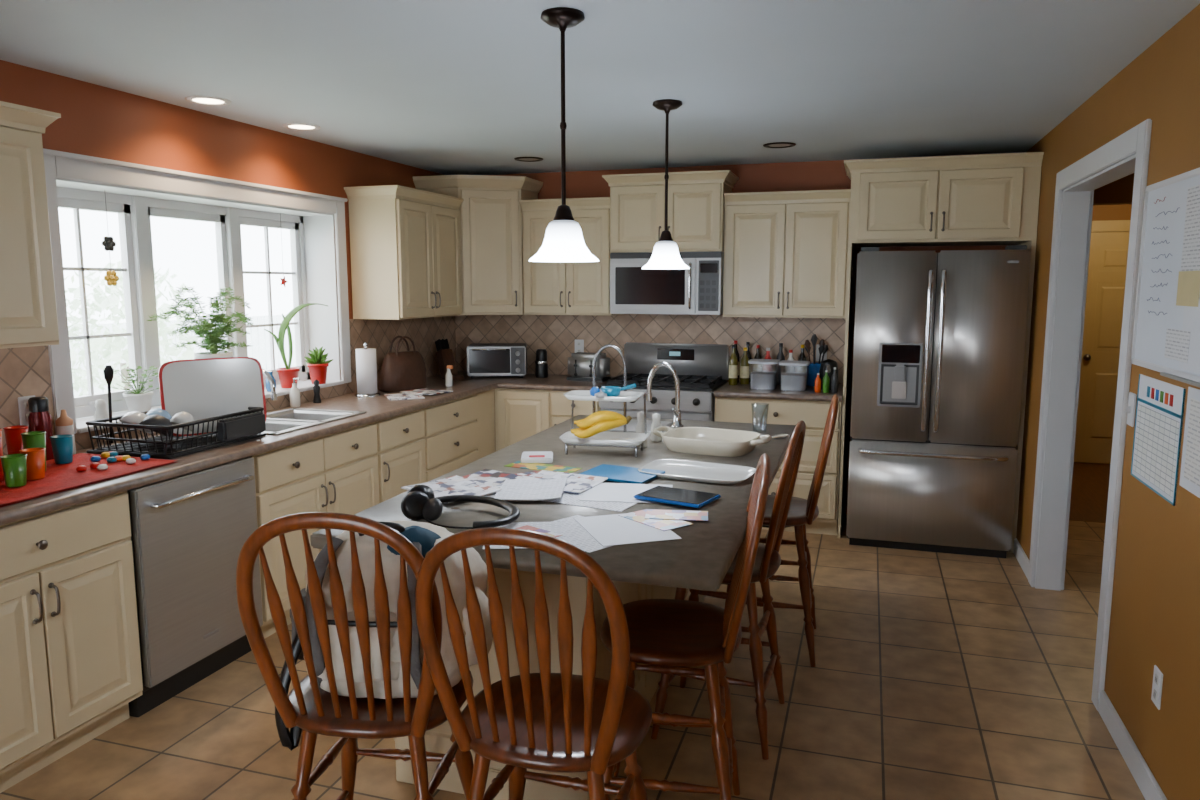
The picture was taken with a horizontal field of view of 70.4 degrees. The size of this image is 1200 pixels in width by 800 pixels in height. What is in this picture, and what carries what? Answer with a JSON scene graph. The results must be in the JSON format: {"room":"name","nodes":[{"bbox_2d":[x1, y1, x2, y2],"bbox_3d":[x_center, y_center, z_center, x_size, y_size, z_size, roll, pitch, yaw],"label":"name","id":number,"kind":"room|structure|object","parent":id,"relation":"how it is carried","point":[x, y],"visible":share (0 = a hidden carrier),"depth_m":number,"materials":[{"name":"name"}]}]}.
{"room":"kitchen","nodes":[
{"label":"kitchen","id":0,"kind":"room"},
{"bbox_2d":[0,60,455,455],"bbox_3d":[-2.537,0.022,2.673,0.289,2.400,8.720,2,8,17],"label":"wall","id":1,"kind":"structure","parent":0,"point":[99,121],"depth_m":4.01,"materials":[{"name":"paint"}]},
{"bbox_2d":[0,101,60,348],"bbox_3d":[-2.187,-0.545,2.613,0.378,0.800,0.944,2,8,17],"label":"upper cabinet","id":2,"kind":"object","parent":1,"relation":"attached to","point":[28,310],"visible":1,"depth_m":2.87,"materials":[{"name":"beige paint"}]},
{"bbox_2d":[56,186,310,418],"bbox_3d":[-2.098,-0.507,4.350,0.085,1.000,1.850,2,8,17],"label":"window","id":3,"kind":"structure","parent":1,"relation":"in","point":[134,212],"depth_m":4.07,"materials":[{"name":"white paint"}]},
{"bbox_2d":[102,196,118,285],"bbox_3d":[-2.159,-0.710,3.733,0.008,0.414,0.075,2,8,17],"label":"suncatcher","id":4,"kind":"object","parent":3,"relation":"hanging from","point":[108,243],"visible":1,"depth_m":3.74,"materials":[{"name":"grey plastic"}]},
{"bbox_2d":[43,148,351,433],"bbox_3d":[-1.955,-0.541,4.300,0.245,1.120,2.050,2,8,17],"label":"trim","id":5,"kind":"structure","parent":1,"relation":"attached to","point":[320,239],"depth_m":4.27,"materials":[{"name":"white paint"}]},
{"bbox_2d":[112,366,158,411],"bbox_3d":[-2.111,-0.046,3.885,0.234,0.208,0.240,2,8,17],"label":"potted herb","id":6,"kind":"object","parent":5,"relation":"on","point":[139,400],"visible":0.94,"depth_m":3.87,"materials":[{"name":"ceramic"}]},
{"bbox_2d":[148,286,252,358],"bbox_3d":[-1.965,-0.290,4.248,0.183,0.595,0.662,3,8,24],"label":"fern","id":7,"kind":"object","parent":5,"relation":"on","point":[213,341],"visible":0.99,"depth_m":4.24,"materials":[{"name":"green plant"}]},
{"bbox_2d":[264,303,327,387],"bbox_3d":[-1.747,-0.318,4.904,0.126,0.474,0.501,2,8,17],"label":"potted amaryllis","id":8,"kind":"object","parent":5,"relation":"on","point":[286,374],"visible":0.98,"depth_m":4.80,"materials":[{"name":"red plant"}]},
{"bbox_2d":[304,346,332,383],"bbox_3d":[-1.665,-0.209,5.040,0.161,0.221,0.152,-5,9,-32],"label":"potted succulent","id":9,"kind":"object","parent":5,"relation":"on","point":[317,364],"visible":1,"depth_m":5.00,"materials":[{"name":"ceramic"}]},
{"bbox_2d":[344,185,463,319],"bbox_3d":[-1.245,-0.945,5.572,0.378,0.800,0.874,2,8,17],"label":"upper cabinet","id":10,"kind":"object","parent":1,"relation":"attached to","point":[405,242],"visible":1,"depth_m":5.26,"materials":[{"name":"beige paint"}]},
{"bbox_2d":[0,462,1144,799],"bbox_3d":[0.683,1.222,3.122,6.260,0.102,11.200,2,8,17],"label":"floor","id":11,"kind":"structure","parent":0,"point":[935,676],"depth_m":3.16,"materials":[{"name":"tile"}]},
{"bbox_2d":[0,491,142,792],"bbox_3d":[-2.038,0.778,2.790,0.653,0.870,0.730,2,8,17],"label":"base cabinet","id":12,"kind":"object","parent":11,"relation":"on","point":[70,659],"visible":1,"depth_m":2.77,"materials":[{"name":"beige paint"}]},
{"bbox_2d":[127,457,262,716],"bbox_3d":[-1.793,0.695,3.426,0.635,0.865,0.620,2,8,17],"label":"dishwasher","id":13,"kind":"object","parent":11,"relation":"on","point":[189,532],"visible":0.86,"depth_m":3.27,"materials":[{"name":"grey metal"}]},
{"bbox_2d":[250,422,378,638],"bbox_3d":[-1.593,0.589,4.187,0.653,0.870,0.945,2,8,17],"label":"base cabinet","id":14,"kind":"object","parent":11,"relation":"on","point":[337,472],"visible":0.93,"depth_m":3.94,"materials":[{"name":"beige paint"}]},
{"bbox_2d":[236,512,473,799],"bbox_3d":[-0.530,0.756,2.030,0.450,1.123,0.468,1,8,7],"label":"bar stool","id":15,"kind":"object","parent":11,"relation":"on","point":[315,710],"visible":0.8,"depth_m":1.84,"materials":[{"name":"brown wood"}]},
{"bbox_2d":[275,521,492,750],"bbox_3d":[-0.503,0.545,2.063,0.487,0.546,0.340,1,8,8],"label":"backpack","id":16,"kind":"object","parent":15,"relation":"on","point":[424,536],"visible":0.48,"depth_m":1.95,"materials":[{"name":"fabric"}]},
{"bbox_2d":[375,409,425,502],"bbox_3d":[-1.375,0.497,4.872,0.653,0.870,0.495,2,8,17],"label":"base cabinet","id":17,"kind":"object","parent":11,"relation":"on","point":[400,441],"visible":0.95,"depth_m":4.72,"materials":[{"name":"beige paint"}]},
{"bbox_2d":[422,394,478,481],"bbox_3d":[-1.193,0.419,5.449,0.650,0.870,0.715,2,8,17],"label":"base cabinet","id":18,"kind":"object","parent":11,"relation":"on","point":[451,427],"visible":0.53,"depth_m":5.29,"materials":[{"name":"beige paint"}]},
{"bbox_2d":[476,389,494,458],"bbox_3d":[-1.065,0.353,5.934,0.600,0.870,0.285,2,8,17],"label":"base cabinet","id":19,"kind":"object","parent":11,"relation":"on","point":[486,403],"visible":0.04,"depth_m":5.82,"materials":[{"name":"beige paint"}]},
{"bbox_2d":[415,527,651,799],"bbox_3d":[-0.107,0.772,1.907,0.450,1.123,0.468,2,8,16],"label":"bar stool","id":20,"kind":"object","parent":11,"relation":"on","point":[565,721],"visible":1,"depth_m":1.73,"materials":[{"name":"brown wood"}]},
{"bbox_2d":[495,388,600,450],"bbox_3d":[-0.285,0.327,6.128,0.770,0.870,0.653,2,8,17],"label":"base cabinet","id":21,"kind":"object","parent":11,"relation":"on","point":[520,414],"visible":0.34,"depth_m":5.85,"materials":[{"name":"beige paint"}]},
{"bbox_2d":[0,371,615,525],"bbox_3d":[-1.254,0.153,4.012,1.370,0.039,5.190,2,8,17],"label":"countertop","id":22,"kind":"structure","parent":21,"relation":"on","point":[378,408],"depth_m":3.92,"materials":[{"name":"laminate"}]},
{"bbox_2d":[28,396,53,460],"bbox_3d":[-2.143,0.110,3.257,0.076,0.247,0.076,2,8,17],"label":"insulated bottle","id":23,"kind":"object","parent":22,"relation":"on","point":[39,418],"visible":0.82,"depth_m":3.23,"materials":[{"name":"red metal"}]},
{"bbox_2d":[55,409,75,454],"bbox_3d":[-2.119,0.128,3.369,0.064,0.182,0.064,2,8,17],"label":"baby bottle","id":24,"kind":"object","parent":22,"relation":"on","point":[64,424],"visible":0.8,"depth_m":3.35,"materials":[{"name":"white plastic"}]},
{"bbox_2d":[0,453,176,506],"bbox_3d":[-1.969,0.278,2.897,0.480,0.009,0.880,2,8,17],"label":"mat","id":25,"kind":"object","parent":22,"relation":"on","point":[58,478],"visible":0.67,"depth_m":2.98,"materials":[{"name":"fabric"}]},
{"bbox_2d":[0,454,26,486],"bbox_3d":[-1.940,0.234,2.818,0.076,0.101,0.076,2,8,17],"label":"cup","id":26,"kind":"object","parent":25,"relation":"on","point":[14,466],"visible":1,"depth_m":2.80,"materials":[{"name":"green plastic"}]},
{"bbox_2d":[3,425,27,454],"bbox_3d":[-2.115,0.172,3.087,0.076,0.152,0.076,2,8,17],"label":"cup","id":27,"kind":"object","parent":25,"relation":"on","point":[13,436],"visible":0.57,"depth_m":3.06,"materials":[{"name":"red plastic"}]},
{"bbox_2d":[19,448,45,479],"bbox_3d":[-1.948,0.220,2.924,0.076,0.101,0.076,2,8,17],"label":"cup","id":28,"kind":"object","parent":25,"relation":"on","point":[35,456],"visible":0.92,"depth_m":2.90,"materials":[{"name":"orange plastic"}]},
{"bbox_2d":[21,431,45,470],"bbox_3d":[-2.009,0.186,3.024,0.076,0.141,0.076,2,8,17],"label":"cup","id":29,"kind":"object","parent":25,"relation":"on","point":[33,439],"visible":0.48,"depth_m":3.00,"materials":[{"name":"green plastic"}]},
{"bbox_2d":[50,434,73,463],"bbox_3d":[-2.012,0.185,3.183,0.076,0.101,0.076,2,8,17],"label":"cup","id":30,"kind":"object","parent":25,"relation":"on","point":[62,445],"visible":1,"depth_m":3.16,"materials":[{"name":"teal plastic"}]},
{"bbox_2d":[76,451,149,470],"bbox_3d":[-1.855,0.228,3.165,0.228,0.020,0.273,2,8,17],"label":"blocks","id":31,"kind":"object","parent":25,"relation":"on","point":[112,456],"visible":1,"depth_m":3.20,"materials":[{"name":"multicoloured plastic"}]},
{"bbox_2d":[85,407,265,458],"bbox_3d":[-1.772,0.123,3.607,0.440,0.128,0.560,2,8,17],"label":"dish drying rack","id":32,"kind":"object","parent":22,"relation":"on","point":[248,424],"visible":0.82,"depth_m":3.48,"materials":[{"name":"black plastic"}]},
{"bbox_2d":[103,365,113,442],"bbox_3d":[-1.988,0.018,3.449,0.026,0.320,0.052,2,8,17],"label":"ladle","id":33,"kind":"object","parent":32,"relation":"on","point":[108,371],"visible":1,"depth_m":3.44,"materials":[{"name":"black plastic"}]},
{"bbox_2d":[139,414,171,436],"bbox_3d":[-1.788,0.107,3.422,0.123,0.099,0.123,0,8,2],"label":"bowl","id":34,"kind":"object","parent":32,"relation":"on","point":[157,420],"visible":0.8,"depth_m":3.39,"materials":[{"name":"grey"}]},
{"bbox_2d":[158,357,266,435],"bbox_3d":[-1.694,-0.019,3.735,0.430,0.328,0.059,-6,10,-39],"label":"cutting board","id":35,"kind":"object","parent":32,"relation":"on","point":[205,388],"visible":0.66,"depth_m":3.72,"materials":[{"name":"white plastic"}]},
{"bbox_2d":[262,408,366,434],"bbox_3d":[-1.566,0.185,4.242,0.470,0.177,0.720,2,8,17],"label":"sink","id":36,"kind":"object","parent":22,"relation":"in","point":[288,420],"visible":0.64,"depth_m":4.41,"materials":[{"name":"silver metal"}]},
{"bbox_2d":[355,342,379,396],"bbox_3d":[-1.419,-0.187,5.166,0.150,0.325,0.150,2,8,17],"label":"paper towel holder","id":37,"kind":"object","parent":22,"relation":"on","point":[366,363],"visible":1,"depth_m":5.12,"materials":[{"name":"paper"}]},
{"bbox_2d":[377,336,426,391],"bbox_3d":[-1.273,-0.239,5.466,0.180,0.347,0.338,6,10,37],"label":"handbag","id":38,"kind":"object","parent":22,"relation":"on","point":[404,370],"visible":0.97,"depth_m":5.39,"materials":[{"name":"leather"}]},
{"bbox_2d":[435,339,463,380],"bbox_3d":[-1.086,-0.293,6.098,0.100,0.284,0.236,-7,10,-42],"label":"knife block","id":39,"kind":"object","parent":22,"relation":"on","point":[444,354],"visible":0.98,"depth_m":6.10,"materials":[{"name":"brown wood"}]},
{"bbox_2d":[467,343,526,377],"bbox_3d":[-0.753,-0.289,6.253,0.420,0.235,0.321,0,8,-2],"label":"toaster oven","id":40,"kind":"object","parent":22,"relation":"on","point":[483,359],"visible":1,"depth_m":6.12,"materials":[{"name":"silver metal"}]},
{"bbox_2d":[535,349,547,377],"bbox_3d":[-0.427,-0.270,6.215,0.098,0.207,0.098,2,8,17],"label":"coffee grinder","id":41,"kind":"object","parent":22,"relation":"on","point":[541,363],"visible":1,"depth_m":6.18,"materials":[{"name":"black plastic"}]},
{"bbox_2d":[567,352,610,381],"bbox_3d":[-0.082,-0.235,6.018,0.280,0.192,0.185,4,9,25],"label":"toaster","id":42,"kind":"object","parent":22,"relation":"on","point":[580,364],"visible":0.98,"depth_m":5.96,"materials":[{"name":"silver metal"}]},
{"bbox_2d":[310,415,795,799],"bbox_3d":[0.074,0.693,3.271,1.133,0.910,2.250,2,8,17],"label":"kitchen island","id":43,"kind":"object","parent":11,"relation":"on","point":[705,552],"visible":0.33,"depth_m":2.54,"materials":[{"name":"laminate"}]},
{"bbox_2d":[401,484,519,528],"bbox_3d":[-0.398,0.302,2.460,0.389,0.087,0.228,4,9,28],"label":"headphones","id":44,"kind":"object","parent":43,"relation":"on","point":[420,501],"visible":0.93,"depth_m":2.43,"materials":[{"name":"black plastic"}]},
{"bbox_2d":[431,481,495,497],"bbox_3d":[-0.446,0.294,2.806,0.210,0.004,0.270,-2,8,-12],"label":"magazine","id":45,"kind":"object","parent":43,"relation":"on","point":[492,494],"visible":0.11,"depth_m":2.71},
{"bbox_2d":[401,475,501,503],"bbox_3d":[-0.483,0.287,2.753,0.210,0.012,0.270,-7,10,-42],"label":"magazine","id":46,"kind":"object","parent":45,"relation":"on","point":[453,485],"visible":0.74,"depth_m":2.77,"materials":[{"name":"paper"}]},
{"bbox_2d":[461,469,541,493],"bbox_3d":[-0.369,0.274,2.884,0.270,0.012,0.210,6,10,37],"label":"magazine","id":47,"kind":"object","parent":45,"relation":"on","point":[494,478],"visible":0.6,"depth_m":2.93,"materials":[{"name":"paper"}]},
{"bbox_2d":[483,522,560,548],"bbox_3d":[-0.204,0.362,2.283,0.200,0.002,0.240,0,8,-2],"label":"paper sheet","id":48,"kind":"object","parent":43,"relation":"on","point":[555,527],"visible":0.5,"depth_m":2.36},
{"bbox_2d":[516,471,537,475],"bbox_3d":[-0.236,0.280,2.906,0.210,0.004,0.270,-6,10,-37],"label":"magazine","id":49,"kind":"object","parent":43,"relation":"on","point":[529,473],"visible":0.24,"depth_m":3.03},
{"bbox_2d":[528,470,607,493],"bbox_3d":[-0.141,0.275,2.875,0.270,0.012,0.210,4,9,27],"label":"magazine","id":50,"kind":"object","parent":49,"relation":"on","point":[576,483],"visible":0.71,"depth_m":2.90,"materials":[{"name":"paper"}]},
{"bbox_2d":[494,478,566,500],"bbox_3d":[-0.221,0.287,2.754,0.210,0.012,0.270,0,8,2],"label":"magazine","id":51,"kind":"object","parent":50,"relation":"on","point":[512,489],"visible":0.93,"depth_m":2.73,"materials":[{"name":"paper"}]},
{"bbox_2d":[521,451,552,462],"bbox_3d":[-0.242,0.220,3.281,0.120,0.023,0.140,0,8,-2],"label":"notepad","id":52,"kind":"object","parent":43,"relation":"on","point":[538,456],"visible":1,"depth_m":3.23,"materials":[{"name":"white paper"}]},
{"bbox_2d":[505,461,582,472],"bbox_3d":[-0.212,0.249,3.148,0.280,0.002,0.100,4,9,27],"label":"leaflet","id":53,"kind":"object","parent":43,"relation":"on","point":[534,466],"visible":0.94,"depth_m":3.14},
{"bbox_2d":[551,515,613,552],"bbox_3d":[-0.046,0.361,2.317,0.220,0.002,0.280,-8,11,-44],"label":"paper sheet","id":54,"kind":"object","parent":43,"relation":"on","point":[572,532],"visible":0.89,"depth_m":2.28,"materials":[{"name":"paper"}]},
{"bbox_2d":[574,513,681,545],"bbox_3d":[0.070,0.354,2.353,0.220,0.002,0.280,-2,8,-17],"label":"paper sheet","id":55,"kind":"object","parent":54,"relation":"on","point":[608,530],"visible":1,"depth_m":2.32,"materials":[{"name":"paper"}]},
{"bbox_2d":[618,509,692,530],"bbox_3d":[0.158,0.342,2.430,0.110,0.002,0.200,-6,10,-37],"label":"leaflet","id":56,"kind":"object","parent":55,"relation":"on","point":[638,516],"visible":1,"depth_m":2.41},
{"bbox_2d":[645,509,707,520],"bbox_3d":[0.223,0.334,2.471,0.180,0.002,0.100,1,8,7],"label":"leaflet","id":57,"kind":"object","parent":56,"relation":"on","point":[651,513],"visible":1,"depth_m":2.46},
{"bbox_2d":[540,492,636,511],"bbox_3d":[-0.011,0.310,2.691,0.280,0.002,0.220,4,9,27],"label":"paper sheet","id":58,"kind":"object","parent":43,"relation":"on","point":[566,498],"visible":0.56,"depth_m":2.62,"materials":[{"name":"paper"}]},
{"bbox_2d":[579,483,672,503],"bbox_3d":[0.089,0.299,2.742,0.280,0.008,0.220,1,8,7],"label":"paper sheet","id":59,"kind":"object","parent":58,"relation":"on","point":[603,492],"visible":0.71,"depth_m":2.75,"materials":[{"name":"paper"}]},
{"bbox_2d":[633,486,720,507],"bbox_3d":[0.242,0.301,2.662,0.230,0.012,0.160,5,9,32],"label":"tablet","id":60,"kind":"object","parent":59,"relation":"on","point":[676,496],"visible":1,"depth_m":2.63,"materials":[{"name":"blue plastic"}]},
{"bbox_2d":[559,344,649,456],"bbox_3d":[0.019,-0.002,3.386,0.350,0.427,0.209,2,8,11],"label":"serving stand","id":61,"kind":"object","parent":43,"relation":"on","point":[624,439],"visible":0.87,"depth_m":3.43,"materials":[{"name":"metal"}]},
{"bbox_2d":[571,411,631,437],"bbox_3d":[0.004,0.094,3.349,0.242,0.103,0.133,0,8,3],"label":"banana bunch","id":62,"kind":"object","parent":61,"relation":"on","point":[600,421],"visible":1,"depth_m":3.31,"materials":[{"name":"food"}]},
{"bbox_2d":[590,384,635,397],"bbox_3d":[0.056,-0.035,3.348,0.184,0.053,0.106,-2,8,-12],"label":"scoop","id":63,"kind":"object","parent":61,"relation":"on","point":[607,391],"visible":0.84,"depth_m":3.33,"materials":[{"name":"teal plastic"}]},
{"bbox_2d":[579,464,664,483],"bbox_3d":[0.075,0.260,2.995,0.250,0.008,0.200,4,9,27],"label":"folder","id":64,"kind":"object","parent":43,"relation":"on","point":[624,474],"visible":0.96,"depth_m":2.98,"materials":[{"name":"paper"}]},
{"bbox_2d":[646,361,683,427],"bbox_3d":[0.297,-0.024,4.011,0.185,0.311,0.132,2,8,17],"label":"faucet","id":65,"kind":"object","parent":43,"relation":"in","point":[677,423],"visible":0.96,"depth_m":4.03,"materials":[{"name":"metal"}]},
{"bbox_2d":[638,459,755,484],"bbox_3d":[0.347,0.256,3.024,0.400,0.020,0.260,4,9,25],"label":"serving platter","id":66,"kind":"object","parent":43,"relation":"on","point":[693,471],"visible":0.95,"depth_m":3.05,"materials":[{"name":"white ceramic"}]},
{"bbox_2d":[653,426,771,456],"bbox_3d":[0.456,0.166,3.496,0.494,0.072,0.300,4,9,27],"label":"baking dish","id":67,"kind":"object","parent":43,"relation":"on","point":[693,440],"visible":1,"depth_m":3.44,"materials":[{"name":"ceramic"}]},
{"bbox_2d":[599,342,728,420],"bbox_3d":[0.443,0.191,5.843,0.758,1.115,0.707,2,8,17],"label":"gas range","id":68,"kind":"object","parent":11,"relation":"on","point":[701,369],"visible":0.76,"depth_m":5.90,"materials":[{"name":"silver metal"}]},
{"bbox_2d":[600,453,769,799],"bbox_3d":[0.231,0.703,2.417,0.468,1.123,0.450,1,8,9],"label":"bar stool","id":69,"kind":"object","parent":11,"relation":"on","point":[670,636],"visible":0.84,"depth_m":2.30,"materials":[{"name":"brown wood"}]},
{"bbox_2d":[651,420,805,759],"bbox_3d":[0.469,0.620,3.034,0.468,1.123,0.450,3,8,19],"label":"bar stool","id":70,"kind":"object","parent":11,"relation":"on","point":[768,559],"visible":0.69,"depth_m":2.94,"materials":[{"name":"brown wood"}]},
{"bbox_2d":[714,397,842,534],"bbox_3d":[1.196,0.389,5.666,0.785,0.870,0.650,2,8,17],"label":"base cabinet","id":71,"kind":"object","parent":11,"relation":"on","point":[814,414],"visible":0.49,"depth_m":5.33,"materials":[{"name":"beige paint"}]},
{"bbox_2d":[714,381,842,401],"bbox_3d":[1.197,-0.062,5.605,0.787,0.039,0.650,2,8,17],"label":"countertop","id":72,"kind":"structure","parent":71,"relation":"on","point":[739,390],"depth_m":5.35,"materials":[{"name":"laminate"}]},
{"bbox_2d":[748,359,778,389],"bbox_3d":[1.065,-0.166,5.532,0.187,0.184,0.208,2,8,17],"label":"tub","id":73,"kind":"object","parent":72,"relation":"on","point":[758,380],"visible":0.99,"depth_m":5.46,"materials":[{"name":"clear plastic"}]},
{"bbox_2d":[779,360,809,390],"bbox_3d":[1.250,-0.155,5.475,0.187,0.179,0.208,2,8,17],"label":"tub","id":74,"kind":"object","parent":72,"relation":"on","point":[789,381],"visible":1,"depth_m":5.40,"materials":[{"name":"clear plastic"}]},
{"bbox_2d":[805,334,827,385],"bbox_3d":[1.444,-0.266,5.684,0.153,0.342,0.117,2,8,17],"label":"utensil crock","id":75,"kind":"object","parent":72,"relation":"on","point":[813,368],"visible":0.8,"depth_m":5.65,"materials":[{"name":"blue plastic"}]},
{"bbox_2d":[819,359,838,389],"bbox_3d":[1.482,-0.168,5.511,0.139,0.195,0.138,-4,9,-28],"label":"electric kettle","id":76,"kind":"object","parent":72,"relation":"on","point":[828,364],"visible":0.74,"depth_m":5.46,"materials":[{"name":"black plastic"}]},
{"bbox_2d":[724,394,838,666],"bbox_3d":[0.781,0.527,3.718,0.468,1.123,0.450,2,8,14],"label":"bar stool","id":77,"kind":"object","parent":11,"relation":"on","point":[802,511],"visible":0.67,"depth_m":3.56,"materials":[{"name":"brown wood"}]},
{"bbox_2d":[846,245,1030,557],"bbox_3d":[2.040,-0.024,5.250,0.920,1.800,0.803,2,8,17],"label":"refrigerator","id":78,"kind":"object","parent":11,"relation":"on","point":[939,339],"depth_m":4.93,"materials":[{"name":"silver metal"}]},
{"bbox_2d":[837,152,1043,552],"bbox_3d":[2.041,-0.289,5.309,1.064,2.310,0.643,2,8,17],"label":"cabinet","id":79,"kind":"object","parent":11,"relation":"on","point":[983,199],"visible":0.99,"depth_m":4.92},
{"bbox_2d":[0,0,1199,174],"bbox_3d":[0.683,-1.255,2.787,6.260,0.100,11.200,2,8,17],"label":"ceiling","id":80,"kind":"structure","parent":0,"point":[446,87],"depth_m":3.28,"materials":[{"name":"paint"}]},
{"bbox_2d":[185,95,230,105],"bbox_3d":[-1.753,-1.338,3.805,0.192,0.007,0.192,2,8,17],"label":"recessed light","id":81,"kind":"object","parent":80,"relation":"in","point":[198,99],"visible":1,"depth_m":3.79,"materials":[{"name":"white paint"}]},
{"bbox_2d":[529,7,598,261],"bbox_3d":[-0.114,-0.809,2.646,0.224,0.745,0.224,2,8,17],"label":"pendant light","id":82,"kind":"object","parent":80,"relation":"hanging from","point":[563,240],"visible":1,"depth_m":2.63,"materials":[{"name":"white glass"}]},
{"bbox_2d":[642,99,689,268],"bbox_3d":[0.305,-0.979,3.897,0.224,0.745,0.224,2,8,17],"label":"pendant light","id":83,"kind":"object","parent":80,"relation":"hanging from","point":[665,255],"visible":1,"depth_m":3.88,"materials":[{"name":"glass"}]},
{"bbox_2d":[487,152,1025,513],"bbox_3d":[0.835,-0.440,6.087,4.090,2.400,0.120,2,8,17],"label":"wall","id":84,"kind":"structure","parent":0,"point":[809,175],"depth_m":5.79,"materials":[{"name":"paint"}]},
{"bbox_2d":[413,175,542,314],"bbox_3d":[-0.862,-1.105,6.157,0.751,0.960,0.579,2,8,17],"label":"upper cabinet","id":85,"kind":"object","parent":84,"relation":"attached to","point":[491,228],"visible":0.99,"depth_m":5.96,"materials":[{"name":"beige paint"}]},
{"bbox_2d":[520,197,620,315],"bbox_3d":[-0.194,-1.012,6.066,0.657,0.800,0.373,2,8,17],"label":"upper cabinet","id":86,"kind":"object","parent":84,"relation":"attached to","point":[549,288],"visible":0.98,"depth_m":5.92,"materials":[{"name":"beige paint"}]},
{"bbox_2d":[455,314,845,383],"bbox_3d":[0.273,-0.395,6.204,2.933,0.460,0.009,2,8,17],"label":"tiled wall","id":87,"kind":"structure","parent":84,"relation":"attached to","point":[557,334],"depth_m":6.19,"materials":[{"name":"tile"}]},
{"bbox_2d":[602,170,738,252],"bbox_3d":[0.481,-1.262,5.790,0.853,0.510,0.423,2,8,17],"label":"upper cabinet","id":88,"kind":"object","parent":84,"relation":"attached to","point":[696,202],"visible":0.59,"depth_m":5.61,"materials":[{"name":"beige paint"}]},
{"bbox_2d":[610,252,723,314],"bbox_3d":[0.479,-0.799,5.830,0.755,0.412,0.448,2,8,17],"label":"microwave","id":89,"kind":"object","parent":88,"relation":"attached to","point":[696,290],"visible":0.95,"depth_m":5.66,"materials":[{"name":"silver metal"}]},
{"bbox_2d":[723,189,850,317],"bbox_3d":[1.235,-0.952,5.619,0.790,0.800,0.373,2,8,17],"label":"upper cabinet","id":90,"kind":"object","parent":84,"relation":"attached to","point":[786,252],"visible":0.98,"depth_m":5.47,"materials":[{"name":"beige paint"}]},
{"bbox_2d":[1074,220,1130,463],"bbox_3d":[4.587,-0.476,7.367,0.960,2.130,0.085,2,8,17],"label":"door","id":91,"kind":"structure","parent":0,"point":[1109,242],"depth_m":7.43,"materials":[{"name":"paint"}]},
{"bbox_2d":[1016,4,1199,799],"bbox_3d":[2.709,0.070,2.322,2.010,2.400,11.200,2,8,17],"label":"wall","id":92,"kind":"structure","parent":0,"point":[1155,616],"depth_m":2.78,"materials":[{"name":"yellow paint"}]},
{"bbox_2d":[1028,119,1151,710],"bbox_3d":[2.154,0.013,3.708,0.156,2.140,1.480,2,8,17],"label":"trim","id":93,"kind":"structure","parent":92,"relation":"attached to","point":[1127,154],"depth_m":4.23,"materials":[{"name":"white paint"}]},
{"bbox_2d":[1013,538,1166,799],"bbox_3d":[1.368,1.333,1.597,0.015,0.090,8.300,2,8,17],"label":"baseboard","id":94,"kind":"structure","parent":92,"relation":"attached to","point":[1139,769],"depth_m":2.85,"materials":[{"name":"white paint"}]},
{"bbox_2d":[1151,665,1162,709],"bbox_3d":[1.704,0.879,2.603,0.008,0.116,0.072,2,8,17],"label":"wall outlet","id":95,"kind":"object","parent":92,"relation":"attached to","point":[1157,675],"visible":1,"depth_m":2.59,"materials":[{"name":"white plastic"}]},
{"bbox_2d":[1131,374,1185,505],"bbox_3d":[1.772,0.113,2.710,0.004,0.350,0.440,2,8,17],"label":"wall calendar","id":96,"kind":"object","parent":92,"relation":"attached to","point":[1160,404],"visible":1,"depth_m":2.68,"materials":[{"name":"white paper"}]},
{"bbox_2d":[1131,167,1199,386],"bbox_3d":[1.708,-0.363,2.481,0.029,0.605,0.910,2,8,17],"label":"whiteboard","id":97,"kind":"object","parent":92,"relation":"attached to","point":[1165,201],"visible":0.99,"depth_m":2.69,"materials":[{"name":"white paint"}]},
{"bbox_2d":[1164,328,1189,362],"bbox_3d":[1.700,-0.162,2.506,0.001,0.090,0.200,2,8,17],"label":"note","id":98,"kind":"object","parent":97,"relation":"attached to","point":[1177,341],"visible":1,"depth_m":2.50,"materials":[{"name":"paper"}]},
{"bbox_2d":[1176,271,1199,306],"bbox_3d":[1.686,-0.319,2.436,0.001,0.100,0.180,2,8,17],"label":"note","id":99,"kind":"object","parent":97,"relation":"attached to","point":[1188,289],"visible":1,"depth_m":2.43,"materials":[{"name":"paper"}]},
{"bbox_2d":[1179,300,1199,372],"bbox_3d":[1.649,-0.174,2.335,0.001,0.200,0.290,2,8,17],"label":"note","id":100,"kind":"object","parent":97,"relation":"attached to","point":[1191,317],"visible":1,"depth_m":2.38,"materials":[{"name":"white paper"}]},
{"bbox_2d":[1181,184,1199,270],"bbox_3d":[1.670,-0.481,2.361,0.001,0.240,0.270,2,8,17],"label":"note","id":101,"kind":"object","parent":97,"relation":"attached to","point":[1190,261],"visible":1,"depth_m":2.43,"materials":[{"name":"paper"}]},
{"bbox_2d":[1179,387,1199,497],"bbox_3d":[1.635,0.131,2.275,0.004,0.290,0.410,2,8,17],"label":"notice","id":102,"kind":"object","parent":92,"relation":"attached to","point":[1190,464],"visible":1,"depth_m":2.40,"materials":[{"name":"white paper"}]},
{"label":"outside","id":103,"kind":"structure","parent":0,"visible":0},
{"bbox_2d":[76,322,277,378],"bbox_3d":[-19.240,0.645,11.499,36.500,0.100,70.000,2,8,17],"label":"lawn","id":104,"kind":"structure","parent":103,"point":[173,322],"depth_m":27.51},
{"bbox_2d":[64,261,197,411],"bbox_3d":[-5.745,-0.507,10.215,1.668,2.528,1.938,2,8,17],"label":"tree","id":105,"kind":"object","parent":104,"relation":"on","point":[114,344],"visible":0.34,"depth_m":9.94,"materials":[{"name":"green plant"}]},
{"bbox_2d":[68,315,298,418],"bbox_3d":[-9.941,0.245,8.486,0.060,1.500,30.000,2,8,17],"label":"vinyl fence","id":106,"kind":"object","parent":104,"relation":"on","point":[256,342],"visible":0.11,"depth_m":17.36,"materials":[{"name":"plastic"}]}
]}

